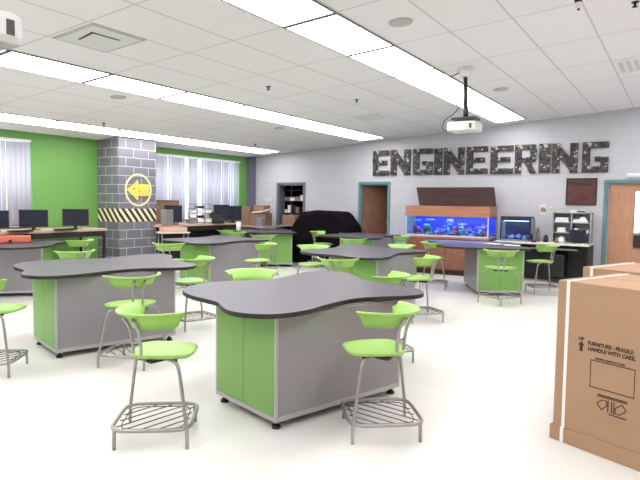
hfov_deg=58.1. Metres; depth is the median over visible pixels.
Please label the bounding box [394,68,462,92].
ceiling light
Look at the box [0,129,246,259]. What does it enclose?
wall
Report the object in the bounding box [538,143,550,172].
letter
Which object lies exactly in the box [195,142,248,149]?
ceiling light
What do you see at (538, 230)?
spray bottle
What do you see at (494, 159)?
letter
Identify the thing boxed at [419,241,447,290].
stool
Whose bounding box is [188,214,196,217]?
bundle
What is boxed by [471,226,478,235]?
coral
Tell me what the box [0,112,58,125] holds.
ceiling light
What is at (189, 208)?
document tray
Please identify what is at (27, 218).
computer monitor
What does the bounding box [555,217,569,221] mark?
paper stack
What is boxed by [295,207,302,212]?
storage bin
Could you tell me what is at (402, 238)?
stool
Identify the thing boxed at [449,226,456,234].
rock
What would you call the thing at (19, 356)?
wire shelf
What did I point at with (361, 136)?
ceiling light
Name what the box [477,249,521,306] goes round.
stool
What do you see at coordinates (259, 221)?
cardboard box
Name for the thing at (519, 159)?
letter
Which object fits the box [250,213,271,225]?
cardboard box
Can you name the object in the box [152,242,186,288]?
stool
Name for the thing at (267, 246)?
stool
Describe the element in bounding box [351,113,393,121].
ceiling vent
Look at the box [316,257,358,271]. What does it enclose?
stool
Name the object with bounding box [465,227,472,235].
rock
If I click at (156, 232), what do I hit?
shelf
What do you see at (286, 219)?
carton
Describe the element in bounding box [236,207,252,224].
cardboard box
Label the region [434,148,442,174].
letter
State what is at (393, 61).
ceiling light
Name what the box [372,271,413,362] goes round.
stool
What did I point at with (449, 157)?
letter
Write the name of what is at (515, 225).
aquarium
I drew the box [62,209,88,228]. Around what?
computer monitor
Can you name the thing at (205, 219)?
bundle
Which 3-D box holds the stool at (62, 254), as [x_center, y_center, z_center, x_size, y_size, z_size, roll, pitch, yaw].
[-3.613,0.606,8.521,0.562,0.920,0.562,1,4,4]
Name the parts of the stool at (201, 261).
leg, seat, backrest, post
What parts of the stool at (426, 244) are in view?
backrest, leg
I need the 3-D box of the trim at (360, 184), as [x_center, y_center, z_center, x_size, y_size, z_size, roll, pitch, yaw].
[1.475,-0.437,15.447,0.940,2.230,0.205,3,4,32]
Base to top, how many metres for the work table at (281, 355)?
0.890 m
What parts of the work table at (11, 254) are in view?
panel, corner frame, door, door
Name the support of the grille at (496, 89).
attached to the ceiling speaker at (500, 88)
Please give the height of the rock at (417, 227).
0.202 m
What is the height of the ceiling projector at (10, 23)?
0.787 m
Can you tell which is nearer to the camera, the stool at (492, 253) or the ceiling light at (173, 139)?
the stool at (492, 253)
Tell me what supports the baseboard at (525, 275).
attached to the wall at (331, 175)
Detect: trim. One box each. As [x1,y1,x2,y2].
[98,208,155,221]
[247,157,255,237]
[276,182,305,228]
[358,182,390,233]
[601,179,639,264]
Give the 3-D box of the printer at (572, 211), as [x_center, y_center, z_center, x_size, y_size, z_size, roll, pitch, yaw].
[5.592,-0.619,12.472,0.320,0.050,0.245,3,4,32]
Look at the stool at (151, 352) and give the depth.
3.95 m
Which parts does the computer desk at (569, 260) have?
modesty panel, drawer, panel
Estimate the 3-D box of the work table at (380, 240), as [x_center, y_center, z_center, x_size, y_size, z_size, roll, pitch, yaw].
[0.923,0.318,14.053,1.835,0.890,2.247,3,4,28]
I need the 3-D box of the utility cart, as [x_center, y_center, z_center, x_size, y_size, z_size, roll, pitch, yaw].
[-3.314,0.294,13.024,0.660,0.960,0.400,-1,4,-30]
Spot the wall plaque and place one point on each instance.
(579, 191)
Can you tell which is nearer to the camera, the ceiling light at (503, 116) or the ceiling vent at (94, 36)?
the ceiling vent at (94, 36)
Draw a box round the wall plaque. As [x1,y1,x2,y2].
[565,178,597,204]
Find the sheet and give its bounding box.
[251,209,272,212]
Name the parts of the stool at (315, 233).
backrest, seat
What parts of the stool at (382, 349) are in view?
leg, seat, seat plate, backrest, post, leg, post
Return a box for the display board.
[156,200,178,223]
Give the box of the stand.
[406,235,494,275]
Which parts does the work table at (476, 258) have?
panel, door, corner frame, door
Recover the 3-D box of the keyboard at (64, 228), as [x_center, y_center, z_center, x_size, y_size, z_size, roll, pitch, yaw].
[-4.954,-0.208,11.212,0.180,0.026,0.400,3,4,32]
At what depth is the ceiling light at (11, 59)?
7.16 m
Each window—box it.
[3,140,27,226]
[157,155,235,221]
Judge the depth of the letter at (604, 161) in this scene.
12.43 m
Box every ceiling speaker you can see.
[110,95,125,98]
[389,18,412,26]
[493,87,508,91]
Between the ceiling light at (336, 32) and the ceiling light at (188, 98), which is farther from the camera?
the ceiling light at (188, 98)
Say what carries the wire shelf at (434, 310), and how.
attached to the stool at (428, 260)
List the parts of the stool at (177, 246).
backrest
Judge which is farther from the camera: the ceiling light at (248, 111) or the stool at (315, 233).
the stool at (315, 233)
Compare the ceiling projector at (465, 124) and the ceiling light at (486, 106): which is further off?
the ceiling light at (486, 106)
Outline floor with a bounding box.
[0,262,639,479]
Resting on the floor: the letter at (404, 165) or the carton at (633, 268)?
the carton at (633, 268)
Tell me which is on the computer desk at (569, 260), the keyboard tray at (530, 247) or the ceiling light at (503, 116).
the keyboard tray at (530, 247)
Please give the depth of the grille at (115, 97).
8.90 m
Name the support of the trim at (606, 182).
attached to the wall at (331, 175)
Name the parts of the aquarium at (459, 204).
canopy moulding, panel, lid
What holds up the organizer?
on the computer desk at (569, 260)
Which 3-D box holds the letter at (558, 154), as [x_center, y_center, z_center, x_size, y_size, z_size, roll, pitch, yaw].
[5.411,-1.808,12.748,0.540,0.659,0.084,3,4,32]
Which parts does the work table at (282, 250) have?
door, corner frame, door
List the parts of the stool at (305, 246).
seat, backrest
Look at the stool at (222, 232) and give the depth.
14.79 m
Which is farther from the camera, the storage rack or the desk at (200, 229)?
the storage rack
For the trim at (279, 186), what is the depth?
17.01 m
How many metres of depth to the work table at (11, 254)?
9.77 m
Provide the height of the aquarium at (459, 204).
1.170 m
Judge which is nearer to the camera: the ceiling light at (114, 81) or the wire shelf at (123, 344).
the wire shelf at (123, 344)
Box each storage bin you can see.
[291,205,299,212]
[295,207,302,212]
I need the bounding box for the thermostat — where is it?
[540,204,546,214]
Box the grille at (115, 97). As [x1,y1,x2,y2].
[111,96,124,98]
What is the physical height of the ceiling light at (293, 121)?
0.071 m
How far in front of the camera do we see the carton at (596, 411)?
3.86 m
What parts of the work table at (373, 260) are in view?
door, door, corner frame, panel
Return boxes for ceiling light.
[0,50,111,82]
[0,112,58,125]
[39,120,120,133]
[83,74,187,98]
[101,129,171,139]
[154,136,212,144]
[159,91,244,110]
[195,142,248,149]
[219,105,290,120]
[221,0,335,27]
[234,147,280,153]
[265,115,327,128]
[284,12,393,55]
[304,124,358,134]
[336,131,384,140]
[347,45,435,76]
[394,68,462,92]
[429,86,490,104]
[456,99,509,114]
[478,110,525,122]
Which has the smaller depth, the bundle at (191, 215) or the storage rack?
the bundle at (191, 215)
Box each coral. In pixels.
[425,225,432,232]
[438,225,446,234]
[458,229,466,234]
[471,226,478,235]
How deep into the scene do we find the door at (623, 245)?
12.30 m
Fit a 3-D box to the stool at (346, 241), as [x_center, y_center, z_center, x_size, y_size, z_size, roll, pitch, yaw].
[0.703,0.418,12.264,0.554,0.920,0.554,-2,5,-36]
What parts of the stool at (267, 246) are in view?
seat, backrest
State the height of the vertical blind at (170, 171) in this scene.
1.690 m
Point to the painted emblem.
(137, 189)
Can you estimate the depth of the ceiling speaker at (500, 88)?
9.60 m
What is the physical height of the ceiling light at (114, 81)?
0.071 m
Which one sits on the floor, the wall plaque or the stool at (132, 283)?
the stool at (132, 283)
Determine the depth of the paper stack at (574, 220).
12.34 m
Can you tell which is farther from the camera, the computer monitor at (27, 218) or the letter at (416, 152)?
the letter at (416, 152)
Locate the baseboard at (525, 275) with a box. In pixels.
[524,274,570,279]
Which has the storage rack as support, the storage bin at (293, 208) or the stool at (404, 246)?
the storage bin at (293, 208)
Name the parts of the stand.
door, door, trim, door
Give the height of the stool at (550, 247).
0.920 m
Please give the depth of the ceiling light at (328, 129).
12.95 m
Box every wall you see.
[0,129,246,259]
[255,107,639,265]
[285,186,302,228]
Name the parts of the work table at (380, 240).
door, panel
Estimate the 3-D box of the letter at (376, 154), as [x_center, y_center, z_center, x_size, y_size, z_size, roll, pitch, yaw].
[1.598,-2.018,15.137,0.471,0.658,0.084,3,4,32]
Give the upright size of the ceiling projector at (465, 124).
0.900 m
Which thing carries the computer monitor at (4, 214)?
on the desk at (44, 233)
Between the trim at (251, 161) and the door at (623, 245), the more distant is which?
the trim at (251, 161)
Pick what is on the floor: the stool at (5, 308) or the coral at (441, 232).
the stool at (5, 308)
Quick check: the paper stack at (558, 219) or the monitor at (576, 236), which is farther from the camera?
the paper stack at (558, 219)
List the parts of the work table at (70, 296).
door, door, corner frame, panel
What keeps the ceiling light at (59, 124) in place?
attached to the ceiling
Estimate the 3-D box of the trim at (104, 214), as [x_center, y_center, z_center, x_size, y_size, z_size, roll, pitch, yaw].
[-4.414,-0.580,13.226,0.724,0.290,1.044,3,4,32]
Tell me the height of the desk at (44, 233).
1.065 m
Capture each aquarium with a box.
[405,187,496,238]
[500,216,535,241]
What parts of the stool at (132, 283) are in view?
leg, seat, backrest, post, post, leg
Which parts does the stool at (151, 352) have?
post, leg, post, backrest, seat plate, seat, leg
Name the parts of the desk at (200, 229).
leg, modesty panel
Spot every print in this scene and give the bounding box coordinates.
[589,359,635,398]
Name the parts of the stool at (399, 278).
backrest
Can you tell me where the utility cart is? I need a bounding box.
[156,232,189,253]
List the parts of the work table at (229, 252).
door, door, corner frame, panel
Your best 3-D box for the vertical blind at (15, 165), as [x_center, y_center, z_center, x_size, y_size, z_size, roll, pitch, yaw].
[-6.459,-1.090,10.506,0.060,1.690,2.496,3,4,32]
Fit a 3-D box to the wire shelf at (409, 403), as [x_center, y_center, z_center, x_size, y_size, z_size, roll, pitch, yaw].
[0.446,1.270,4.253,0.479,0.012,0.479,0,4,-6]
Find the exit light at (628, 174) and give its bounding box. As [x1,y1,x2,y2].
[627,173,639,176]
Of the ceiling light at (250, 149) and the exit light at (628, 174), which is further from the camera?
the ceiling light at (250, 149)
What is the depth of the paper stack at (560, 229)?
12.57 m
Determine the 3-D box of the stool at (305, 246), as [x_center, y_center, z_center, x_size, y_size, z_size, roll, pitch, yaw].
[-0.116,0.553,10.043,0.554,0.920,0.554,-2,5,-35]
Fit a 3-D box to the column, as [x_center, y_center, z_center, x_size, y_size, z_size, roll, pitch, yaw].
[-4.416,-0.777,13.219,0.730,3.043,1.040,3,4,32]
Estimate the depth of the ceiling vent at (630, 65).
8.42 m
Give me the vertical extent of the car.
1.435 m
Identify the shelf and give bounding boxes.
[0,351,23,361]
[106,343,138,355]
[116,404,193,428]
[156,232,189,233]
[182,312,215,319]
[345,400,418,423]
[420,308,437,312]
[527,284,555,286]
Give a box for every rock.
[416,226,423,232]
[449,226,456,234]
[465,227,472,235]
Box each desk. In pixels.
[0,227,106,257]
[153,222,235,258]
[493,240,593,277]
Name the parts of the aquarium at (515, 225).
panel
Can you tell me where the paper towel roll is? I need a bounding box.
[236,222,240,230]
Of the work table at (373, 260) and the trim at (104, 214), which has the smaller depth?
the work table at (373, 260)
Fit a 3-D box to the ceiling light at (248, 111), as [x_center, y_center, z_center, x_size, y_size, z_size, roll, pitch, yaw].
[-1.193,-2.352,10.679,0.661,0.071,1.354,3,4,32]
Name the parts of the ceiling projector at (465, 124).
panel, mount plate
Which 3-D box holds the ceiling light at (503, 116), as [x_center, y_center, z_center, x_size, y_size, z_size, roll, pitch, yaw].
[3.897,-2.638,12.320,0.661,0.071,1.354,3,4,32]
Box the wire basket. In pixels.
[159,227,186,231]
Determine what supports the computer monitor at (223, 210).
on the desk at (200, 229)
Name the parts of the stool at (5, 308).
backrest, leg, seat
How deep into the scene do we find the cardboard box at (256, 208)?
16.37 m
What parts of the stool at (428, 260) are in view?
seat, leg, backrest, post, post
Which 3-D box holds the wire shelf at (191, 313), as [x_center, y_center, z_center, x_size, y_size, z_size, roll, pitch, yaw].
[-1.680,1.017,7.682,0.479,0.012,0.479,-2,5,-39]
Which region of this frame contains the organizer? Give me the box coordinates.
[551,212,593,243]
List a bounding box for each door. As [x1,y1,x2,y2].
[362,185,387,233]
[606,184,639,263]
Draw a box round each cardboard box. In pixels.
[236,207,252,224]
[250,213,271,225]
[253,205,269,212]
[256,218,264,225]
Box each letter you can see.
[372,150,389,175]
[390,149,410,175]
[413,148,432,174]
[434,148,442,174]
[443,147,464,174]
[466,146,487,173]
[490,145,513,173]
[514,144,536,173]
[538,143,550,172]
[551,143,578,172]
[581,141,609,172]
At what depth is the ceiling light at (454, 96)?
9.95 m
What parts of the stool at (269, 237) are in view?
backrest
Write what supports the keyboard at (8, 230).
on the desk at (44, 233)
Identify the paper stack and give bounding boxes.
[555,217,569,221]
[557,227,566,231]
[573,219,588,222]
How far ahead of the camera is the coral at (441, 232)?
13.80 m
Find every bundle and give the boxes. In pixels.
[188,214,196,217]
[203,218,211,221]
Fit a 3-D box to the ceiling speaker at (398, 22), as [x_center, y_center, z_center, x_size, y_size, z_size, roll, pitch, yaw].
[0.862,-2.320,6.151,0.258,0.033,0.258,3,4,32]
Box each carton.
[282,215,298,224]
[549,273,639,471]
[583,262,639,276]
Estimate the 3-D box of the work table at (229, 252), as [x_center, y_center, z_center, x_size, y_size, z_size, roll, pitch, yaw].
[-2.158,0.422,11.855,1.835,0.890,2.247,3,5,36]
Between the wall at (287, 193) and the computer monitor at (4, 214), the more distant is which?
the wall at (287, 193)
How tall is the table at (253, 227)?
0.980 m
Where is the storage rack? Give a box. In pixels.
[283,186,302,228]
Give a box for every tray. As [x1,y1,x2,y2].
[186,204,212,223]
[530,247,578,250]
[549,422,639,471]
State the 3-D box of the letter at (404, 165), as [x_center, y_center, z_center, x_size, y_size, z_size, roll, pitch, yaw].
[2.063,-1.995,14.846,0.540,0.655,0.084,3,4,32]
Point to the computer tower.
(166, 215)
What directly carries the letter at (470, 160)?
attached to the wall at (331, 175)
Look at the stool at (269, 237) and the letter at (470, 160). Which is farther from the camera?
the letter at (470, 160)
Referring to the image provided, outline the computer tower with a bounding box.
[161,210,172,224]
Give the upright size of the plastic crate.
0.110 m
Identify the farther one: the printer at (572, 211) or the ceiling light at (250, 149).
the ceiling light at (250, 149)
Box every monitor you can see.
[0,210,8,231]
[19,210,47,229]
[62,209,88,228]
[164,205,181,224]
[213,205,228,222]
[228,206,241,222]
[569,230,586,243]
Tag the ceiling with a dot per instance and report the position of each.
(554, 59)
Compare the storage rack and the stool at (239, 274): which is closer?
the stool at (239, 274)
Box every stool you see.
[0,279,27,377]
[54,249,94,258]
[65,239,93,258]
[97,272,165,370]
[111,302,198,449]
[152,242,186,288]
[175,255,215,331]
[217,230,237,234]
[225,268,278,280]
[227,231,246,236]
[244,242,276,268]
[250,234,277,275]
[297,244,329,273]
[308,231,331,267]
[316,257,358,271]
[340,238,366,243]
[340,301,422,444]
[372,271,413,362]
[387,244,415,248]
[393,235,410,243]
[407,255,443,323]
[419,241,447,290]
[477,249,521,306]
[524,244,558,294]
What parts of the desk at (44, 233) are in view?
leg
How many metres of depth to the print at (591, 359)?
3.77 m
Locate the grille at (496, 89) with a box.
[494,88,506,90]
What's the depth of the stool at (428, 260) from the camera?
8.13 m
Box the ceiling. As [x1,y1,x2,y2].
[0,0,639,156]
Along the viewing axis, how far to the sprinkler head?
5.88 m
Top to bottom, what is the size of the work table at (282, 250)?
0.890 m
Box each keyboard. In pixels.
[7,230,33,231]
[53,228,76,230]
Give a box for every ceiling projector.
[0,9,21,50]
[441,66,481,133]
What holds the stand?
on the floor
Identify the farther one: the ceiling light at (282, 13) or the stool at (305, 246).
the stool at (305, 246)
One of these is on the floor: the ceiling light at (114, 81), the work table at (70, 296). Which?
the work table at (70, 296)
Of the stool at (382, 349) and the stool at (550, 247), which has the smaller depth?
the stool at (382, 349)
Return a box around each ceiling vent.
[52,23,145,52]
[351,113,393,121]
[613,57,639,73]
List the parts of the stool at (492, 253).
leg, post, seat, backrest, leg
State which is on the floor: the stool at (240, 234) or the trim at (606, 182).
the stool at (240, 234)
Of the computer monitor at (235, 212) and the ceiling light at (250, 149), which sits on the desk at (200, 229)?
the computer monitor at (235, 212)
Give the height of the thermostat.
0.240 m
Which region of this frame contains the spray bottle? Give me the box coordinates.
[536,228,539,241]
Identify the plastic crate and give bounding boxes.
[0,235,30,242]
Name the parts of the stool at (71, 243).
backrest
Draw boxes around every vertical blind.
[0,137,30,224]
[156,153,240,220]
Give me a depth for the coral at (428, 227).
13.91 m
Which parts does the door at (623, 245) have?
window trim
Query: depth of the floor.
4.52 m
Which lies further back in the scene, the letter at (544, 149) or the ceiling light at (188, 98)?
the letter at (544, 149)
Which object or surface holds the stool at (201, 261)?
on the floor
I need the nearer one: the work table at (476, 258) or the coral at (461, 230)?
the work table at (476, 258)
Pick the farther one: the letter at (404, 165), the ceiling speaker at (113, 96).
the letter at (404, 165)
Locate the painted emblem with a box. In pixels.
[125,174,151,205]
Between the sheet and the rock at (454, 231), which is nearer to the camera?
the rock at (454, 231)
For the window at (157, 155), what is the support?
in the wall at (63, 168)
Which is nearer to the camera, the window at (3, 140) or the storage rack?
the window at (3, 140)
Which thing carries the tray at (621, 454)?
attached to the carton at (596, 411)
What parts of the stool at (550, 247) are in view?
leg, seat, backrest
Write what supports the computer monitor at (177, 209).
on the desk at (200, 229)
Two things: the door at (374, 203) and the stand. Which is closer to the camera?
the stand
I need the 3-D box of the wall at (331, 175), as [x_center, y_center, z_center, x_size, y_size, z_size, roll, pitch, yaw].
[3.770,-1.185,13.974,13.750,3.976,0.180,3,4,32]
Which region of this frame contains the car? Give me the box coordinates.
[292,210,360,262]
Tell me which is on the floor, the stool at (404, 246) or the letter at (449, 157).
the stool at (404, 246)
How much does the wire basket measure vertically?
0.100 m
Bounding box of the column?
[97,136,155,257]
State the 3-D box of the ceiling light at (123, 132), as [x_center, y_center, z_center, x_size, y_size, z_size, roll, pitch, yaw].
[-3.934,-2.269,12.410,0.661,0.071,1.354,3,4,32]
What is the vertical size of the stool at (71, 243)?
0.920 m
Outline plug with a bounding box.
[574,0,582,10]
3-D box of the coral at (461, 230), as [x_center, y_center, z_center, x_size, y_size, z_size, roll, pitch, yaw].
[3.353,-0.176,13.620,0.230,0.185,0.175,0,4,-13]
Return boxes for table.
[0,241,65,292]
[13,254,195,357]
[162,235,268,282]
[183,271,423,428]
[233,228,296,266]
[241,225,283,237]
[300,244,426,303]
[319,232,400,247]
[423,240,530,294]
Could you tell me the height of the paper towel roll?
0.243 m
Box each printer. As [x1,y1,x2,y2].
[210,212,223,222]
[570,210,586,212]
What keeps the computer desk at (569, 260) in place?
on the floor

